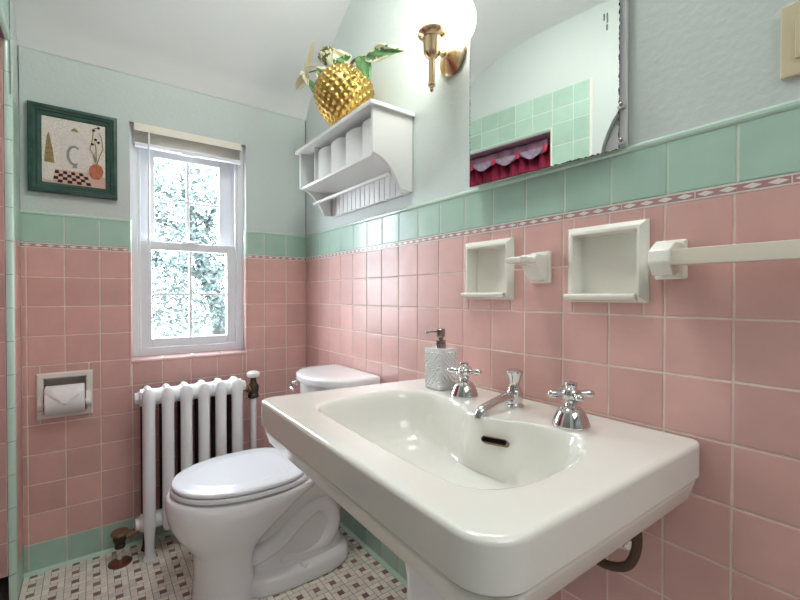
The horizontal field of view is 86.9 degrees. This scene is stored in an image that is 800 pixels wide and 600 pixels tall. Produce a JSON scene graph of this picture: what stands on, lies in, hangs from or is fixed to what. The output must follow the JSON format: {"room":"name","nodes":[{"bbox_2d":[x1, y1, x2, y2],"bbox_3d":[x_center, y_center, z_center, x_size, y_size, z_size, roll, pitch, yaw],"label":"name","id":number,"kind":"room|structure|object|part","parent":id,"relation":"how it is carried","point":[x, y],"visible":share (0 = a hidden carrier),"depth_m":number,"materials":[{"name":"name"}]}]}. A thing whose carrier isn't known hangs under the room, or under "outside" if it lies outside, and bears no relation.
{"room":"bathroom","nodes":[
{"label":"bathroom","id":0,"kind":"room"},
{"bbox_2d":[0,0,23,599],"bbox_3d":[-0.775,-0.162,0.517,0.237,2.376,2.350,0,1,-36],"label":"wall","id":1,"kind":"structure","parent":0,"point":[11,521],"depth_m":1.38,"materials":[{"name":"green tile"}]},
{"bbox_2d":[3,57,305,568],"bbox_3d":[-0.479,-0.202,0.741,1.940,2.550,2.580,0,1,-36],"label":"wall","id":2,"kind":"structure","parent":0,"point":[18,57],"depth_m":1.59,"materials":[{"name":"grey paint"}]},
{"bbox_2d":[19,46,305,578],"bbox_3d":[-0.989,0.043,1.938,1.105,1.935,0.212,0,1,-36],"label":"wall","id":3,"kind":"structure","parent":0,"point":[82,473],"depth_m":1.70,"materials":[{"name":"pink tile"}]},
{"bbox_2d":[36,369,92,420],"bbox_3d":[-1.286,0.359,1.623,0.171,0.173,0.114,0,1,-36],"label":"toilet paper holder","id":4,"kind":"object","parent":3,"relation":"attached to","point":[43,380],"visible":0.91,"depth_m":1.62,"materials":[{"name":"white ceramic"}]},
{"bbox_2d":[44,383,84,415],"bbox_3d":[-1.270,0.376,1.601,0.119,0.108,0.112,0,1,-36],"label":"toilet roll","id":5,"kind":"object","parent":4,"relation":"in","point":[68,398],"visible":1,"depth_m":1.57,"materials":[{"name":"white paper"}]},
{"bbox_2d":[27,100,117,200],"bbox_3d":[-1.245,-0.563,1.614,0.271,0.324,0.024,0,1,-36],"label":"framed picture","id":6,"kind":"object","parent":3,"relation":"attached to","point":[71,152],"visible":1,"depth_m":1.61,"materials":[{"name":"green paint"}]},
{"bbox_2d":[41,115,105,188],"bbox_3d":[-1.246,-0.563,1.617,0.204,0.257,0.004,0,1,-36],"label":"painting","id":7,"kind":"object","parent":6,"relation":"attached to","point":[73,147],"depth_m":1.61,"materials":[{"name":"paper"}]},
{"bbox_2d":[129,124,243,356],"bbox_3d":[-0.974,-0.248,1.944,0.466,0.973,0.115,0,1,-36],"label":"window","id":8,"kind":"structure","parent":3,"relation":"in","point":[230,206],"depth_m":1.92,"materials":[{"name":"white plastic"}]},
{"bbox_3d":[-0.981,-0.458,1.954,0.390,0.464,0.030,0,1,-36],"label":"sash","id":9,"kind":"part","parent":8,"relation":"part of","materials":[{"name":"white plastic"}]},
{"bbox_2d":[133,122,240,243],"bbox_3d":[-0.927,-0.485,1.874,0.430,0.496,0.044,0,1,-36],"label":"window blind","id":10,"kind":"object","parent":8,"relation":"attached to","point":[149,137],"visible":1,"depth_m":1.85,"materials":[{"name":"white fabric"}]},
{"bbox_3d":[-0.930,-0.718,1.875,0.430,0.032,0.034,0,1,-36],"label":"head rail","id":11,"kind":"part","parent":10,"relation":"part of","materials":[{"name":"white plastic"}]},
{"bbox_3d":[-0.929,-0.646,1.874,0.426,0.021,0.032,0,1,-36],"label":"rail","id":12,"kind":"part","parent":10,"relation":"part of","materials":[{"name":"white plastic"}]},
{"bbox_3d":[-0.959,-0.027,1.925,0.390,0.458,0.032,0,1,-36],"label":"sash","id":13,"kind":"part","parent":8,"relation":"part of","materials":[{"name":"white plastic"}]},
{"bbox_2d":[0,0,350,128],"bbox_3d":[-0.497,-1.132,0.755,1.940,0.441,2.520,0,1,-36],"label":"ceiling","id":14,"kind":"structure","parent":0,"point":[252,53],"depth_m":1.75,"materials":[{"name":"white paint"}]},
{"bbox_2d":[0,526,406,599],"bbox_3d":[-0.496,1.024,0.778,1.940,0.001,2.522,0,1,-36],"label":"floor","id":15,"kind":"structure","parent":0,"point":[169,576],"depth_m":1.53,"materials":[{"name":"tile"}]},
{"bbox_2d":[107,527,139,569],"bbox_3d":[-1.068,0.950,1.633,0.106,0.126,0.080,0,1,-36],"label":"radiator valve","id":16,"kind":"object","parent":15,"relation":"on","point":[119,535],"visible":0.99,"depth_m":1.61,"materials":[{"name":"brown metal"}]},
{"bbox_2d":[134,376,245,561],"bbox_3d":[-0.870,0.675,1.779,0.424,0.670,0.130,0,1,-36],"label":"radiator","id":17,"kind":"object","parent":15,"relation":"on","point":[226,395],"visible":0.69,"depth_m":1.71,"materials":[{"name":"white metal"}]},
{"bbox_2d":[243,371,259,448],"bbox_3d":[-0.679,0.667,1.932,0.075,0.686,0.058,0,1,-36],"label":"pipe","id":18,"kind":"object","parent":17,"relation":"attached to","point":[252,388],"visible":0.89,"depth_m":1.92,"materials":[{"name":"white metal"}]},
{"bbox_3d":[-0.672,0.340,1.934,0.058,0.031,0.058,0,1,-36],"label":"valve knob","id":19,"kind":"part","parent":18,"relation":"part of","materials":[{"name":"white paint"}]},
{"bbox_2d":[165,364,379,599],"bbox_3d":[-0.476,0.653,1.570,0.699,0.722,0.402,0,1,-36],"label":"toilet","id":20,"kind":"object","parent":15,"relation":"on","point":[252,524],"visible":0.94,"depth_m":1.44,"materials":[{"name":"white ceramic"}]},
{"bbox_3d":[-0.573,0.610,1.507,0.430,0.018,0.374,0,1,-36],"label":"lid","id":21,"kind":"part","parent":20,"relation":"part of","materials":[{"name":"white plastic"}]},
{"bbox_3d":[-0.568,0.630,1.511,0.452,0.018,0.382,0,1,-36],"label":"seat","id":22,"kind":"part","parent":20,"relation":"part of","materials":[{"name":"white plastic"}]},
{"bbox_3d":[-0.441,0.351,1.742,0.036,0.039,0.069,0,1,-17],"label":"flush lever","id":23,"kind":"part","parent":20,"relation":"part of","materials":[{"name":"silver metal"}]},
{"bbox_3d":[-0.279,0.479,1.707,0.217,0.313,0.364,0,1,-36],"label":"tank","id":24,"kind":"part","parent":20,"relation":"part of","materials":[{"name":"white ceramic"}]},
{"bbox_3d":[-0.285,0.306,1.701,0.231,0.032,0.392,0,1,-36],"label":"tank lid","id":25,"kind":"part","parent":20,"relation":"part of","materials":[{"name":"white ceramic"}]},
{"bbox_2d":[261,362,699,599],"bbox_3d":[0.085,0.593,0.932,0.567,0.856,0.808,0,1,-36],"label":"pedestal sink","id":26,"kind":"object","parent":15,"relation":"on","point":[481,494],"visible":1,"depth_m":0.70,"materials":[{"name":"white ceramic"}]},
{"bbox_2d":[424,328,456,390],"bbox_3d":[0.118,0.167,1.216,0.078,0.171,0.078,0,1,-36],"label":"soap dispenser","id":27,"kind":"object","parent":26,"relation":"on","point":[439,358],"visible":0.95,"depth_m":1.19,"materials":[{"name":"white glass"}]},
{"bbox_2d":[447,362,481,398],"bbox_3d":[0.170,0.209,1.117,0.088,0.092,0.088,0,1,-36],"label":"handle","id":28,"kind":"object","parent":26,"relation":"on","point":[463,388],"depth_m":1.10,"materials":[{"name":"silver metal"}]},
{"bbox_2d":[474,368,523,418],"bbox_3d":[0.230,0.215,0.976,0.155,0.099,0.046,0,1,-36],"label":"faucet","id":29,"kind":"object","parent":26,"relation":"on","point":[508,403],"depth_m":0.98,"materials":[{"name":"silver metal"}]},
{"bbox_2d":[548,381,594,431],"bbox_3d":[0.349,0.212,0.862,0.081,0.092,0.081,0,1,-36],"label":"handle","id":30,"kind":"object","parent":26,"relation":"on","point":[569,417],"depth_m":0.85,"materials":[{"name":"silver metal"}]},
{"bbox_2d":[596,532,642,571],"bbox_3d":[0.391,0.453,0.843,0.040,0.163,0.168,-1,1,-40],"label":"drain pipe","id":31,"kind":"object","parent":26,"relation":"hanging from","point":[631,561],"visible":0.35,"depth_m":0.80,"materials":[{"name":"brown metal"}]},
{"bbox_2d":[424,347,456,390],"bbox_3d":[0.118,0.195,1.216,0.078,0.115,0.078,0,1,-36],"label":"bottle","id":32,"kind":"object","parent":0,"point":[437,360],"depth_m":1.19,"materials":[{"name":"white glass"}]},
{"bbox_2d":[305,0,799,599],"bbox_3d":[0.234,-0.170,1.260,0.087,2.376,2.350,0,1,-36],"label":"wall","id":33,"kind":"structure","parent":0,"point":[711,156],"depth_m":0.85,"materials":[{"name":"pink tile"}]},
{"bbox_2d":[295,99,414,216],"bbox_3d":[-0.204,-0.511,1.648,0.179,0.272,0.621,0,1,-36],"label":"wall shelf","id":34,"kind":"object","parent":33,"relation":"attached to","point":[364,159],"visible":1,"depth_m":1.54,"materials":[{"name":"white paint"}]},
{"bbox_3d":[-0.369,-0.507,1.884,0.163,0.255,0.014,0,1,-36],"label":"panel","id":35,"kind":"part","parent":34,"relation":"part of","materials":[{"name":"white paint"}]},
{"bbox_2d":[313,63,374,125],"bbox_3d":[-0.212,-0.760,1.603,0.231,0.219,0.231,0,1,-36],"label":"pot","id":36,"kind":"object","parent":34,"relation":"on","point":[339,89],"visible":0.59,"depth_m":1.52,"materials":[{"name":"gold metal"}]},
{"bbox_2d":[296,40,404,92],"bbox_3d":[-0.214,-0.893,1.571,0.105,0.301,0.717,0,1,-36],"label":"potted plant","id":37,"kind":"object","parent":36,"relation":"in","point":[328,55],"visible":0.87,"depth_m":1.55,"materials":[{"name":"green plant"}]},
{"bbox_3d":[-0.196,-0.483,1.653,0.158,0.012,0.565,0,1,-36],"label":"shelf","id":38,"kind":"part","parent":34,"relation":"part of","materials":[{"name":"white paint"}]},
{"bbox_3d":[-0.211,-0.424,1.642,0.015,0.015,0.571,0,1,-36],"label":"dowel rail","id":39,"kind":"part","parent":34,"relation":"part of","materials":[{"name":"white paint"}]},
{"bbox_3d":[-0.026,-0.502,1.418,0.163,0.255,0.014,0,1,-36],"label":"panel","id":40,"kind":"part","parent":34,"relation":"part of","materials":[{"name":"white paint"}]},
{"bbox_2d":[406,0,465,91],"bbox_3d":[0.100,-0.769,1.241,0.170,0.318,0.154,0,1,-36],"label":"wall sconce","id":41,"kind":"object","parent":33,"relation":"attached to","point":[430,20],"visible":1,"depth_m":1.22,"materials":[{"name":"gold metal"}]},
{"bbox_3d":[0.093,-0.700,1.237,0.084,0.180,0.084,0,1,-36],"label":"fitter stem","id":42,"kind":"part","parent":41,"relation":"part of","materials":[{"name":"gold metal"}]},
{"bbox_3d":[0.093,-0.855,1.235,0.154,0.147,0.154,0,1,-36],"label":"lamp shade","id":43,"kind":"part","parent":41,"relation":"part of","materials":[{"name":"white glass"}]},
{"bbox_3d":[0.118,-0.741,1.261,0.078,0.028,0.028,0,1,-36],"label":"arm","id":44,"kind":"part","parent":41,"relation":"part of","materials":[{"name":"gold metal"}]},
{"bbox_2d":[461,237,514,299],"bbox_3d":[0.249,-0.085,1.185,0.050,0.166,0.177,0,1,-36],"label":"soap niche","id":45,"kind":"object","parent":33,"relation":"attached to","point":[488,275],"visible":1,"depth_m":1.20,"materials":[{"name":"white ceramic"}]},
{"bbox_2d":[505,251,551,283],"bbox_3d":[0.307,-0.080,1.014,0.114,0.078,0.057,0,1,-36],"label":"toothbrush holder","id":46,"kind":"object","parent":33,"relation":"attached to","point":[537,266],"visible":1,"depth_m":1.02,"materials":[{"name":"white ceramic"}]},
{"bbox_3d":[0.348,-0.080,1.043,0.013,0.078,0.054,0,1,-36],"label":"wall plate","id":47,"kind":"part","parent":46,"relation":"part of","materials":[{"name":"white ceramic"}]},
{"bbox_2d":[470,0,628,187],"bbox_3d":[0.333,-0.657,1.030,0.047,0.686,0.420,0,1,-36],"label":"mirror","id":48,"kind":"object","parent":33,"relation":"attached to","point":[549,78],"visible":1,"depth_m":1.01,"materials":[{"name":"silver mirror"}]},
{"bbox_2d":[563,218,649,302],"bbox_3d":[0.447,-0.080,0.916,0.050,0.170,0.178,0,1,-36],"label":"soap niche","id":49,"kind":"object","parent":33,"relation":"attached to","point":[608,263],"visible":0.99,"depth_m":0.92,"materials":[{"name":"white ceramic"}]},
{"bbox_2d":[618,539,631,549],"bbox_3d":[0.450,0.502,0.872,0.056,0.044,0.044,0,1,-36],"label":"shutoff valve","id":50,"kind":"object","parent":33,"relation":"attached to","point":[627,546],"visible":0.18,"depth_m":0.88,"materials":[{"name":"silver metal"}]},
{"bbox_2d":[648,239,799,279],"bbox_3d":[0.674,-0.074,0.550,0.074,0.075,0.656,0,1,-36],"label":"towel bar","id":51,"kind":"object","parent":33,"relation":"attached to","point":[669,259],"visible":1,"depth_m":0.71,"materials":[{"name":"white ceramic"}]},
{"bbox_3d":[0.496,-0.077,0.792,0.074,0.075,0.055,0,1,-36],"label":"bar post","id":52,"kind":"part","parent":51,"relation":"part of","materials":[{"name":"white ceramic"}]},
{"bbox_2d":[780,0,799,79],"bbox_3d":[0.636,-0.413,0.653,0.014,0.115,0.071,0,1,-36],"label":"light switch","id":53,"kind":"object","parent":33,"relation":"attached to","point":[790,14],"visible":1,"depth_m":0.67,"materials":[{"name":"beige plastic"}]},
{"label":"outside","id":54,"kind":"structure","parent":0,"visible":0},
{"bbox_2d":[152,307,211,355],"bbox_3d":[-18.457,1.336,26.603,60.000,0.001,59.400,0,1,-36],"label":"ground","id":55,"kind":"structure","parent":54,"point":[163,309],"depth_m":22.07,"materials":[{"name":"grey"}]},
{"bbox_2d":[151,159,225,352],"bbox_3d":[-3.873,-0.626,7.373,3.081,4.359,3.778,1,1,43],"label":"tree","id":56,"kind":"object","parent":55,"relation":"on","point":[202,271],"visible":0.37,"depth_m":7.02,"materials":[{"name":"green plant"}]}
]}

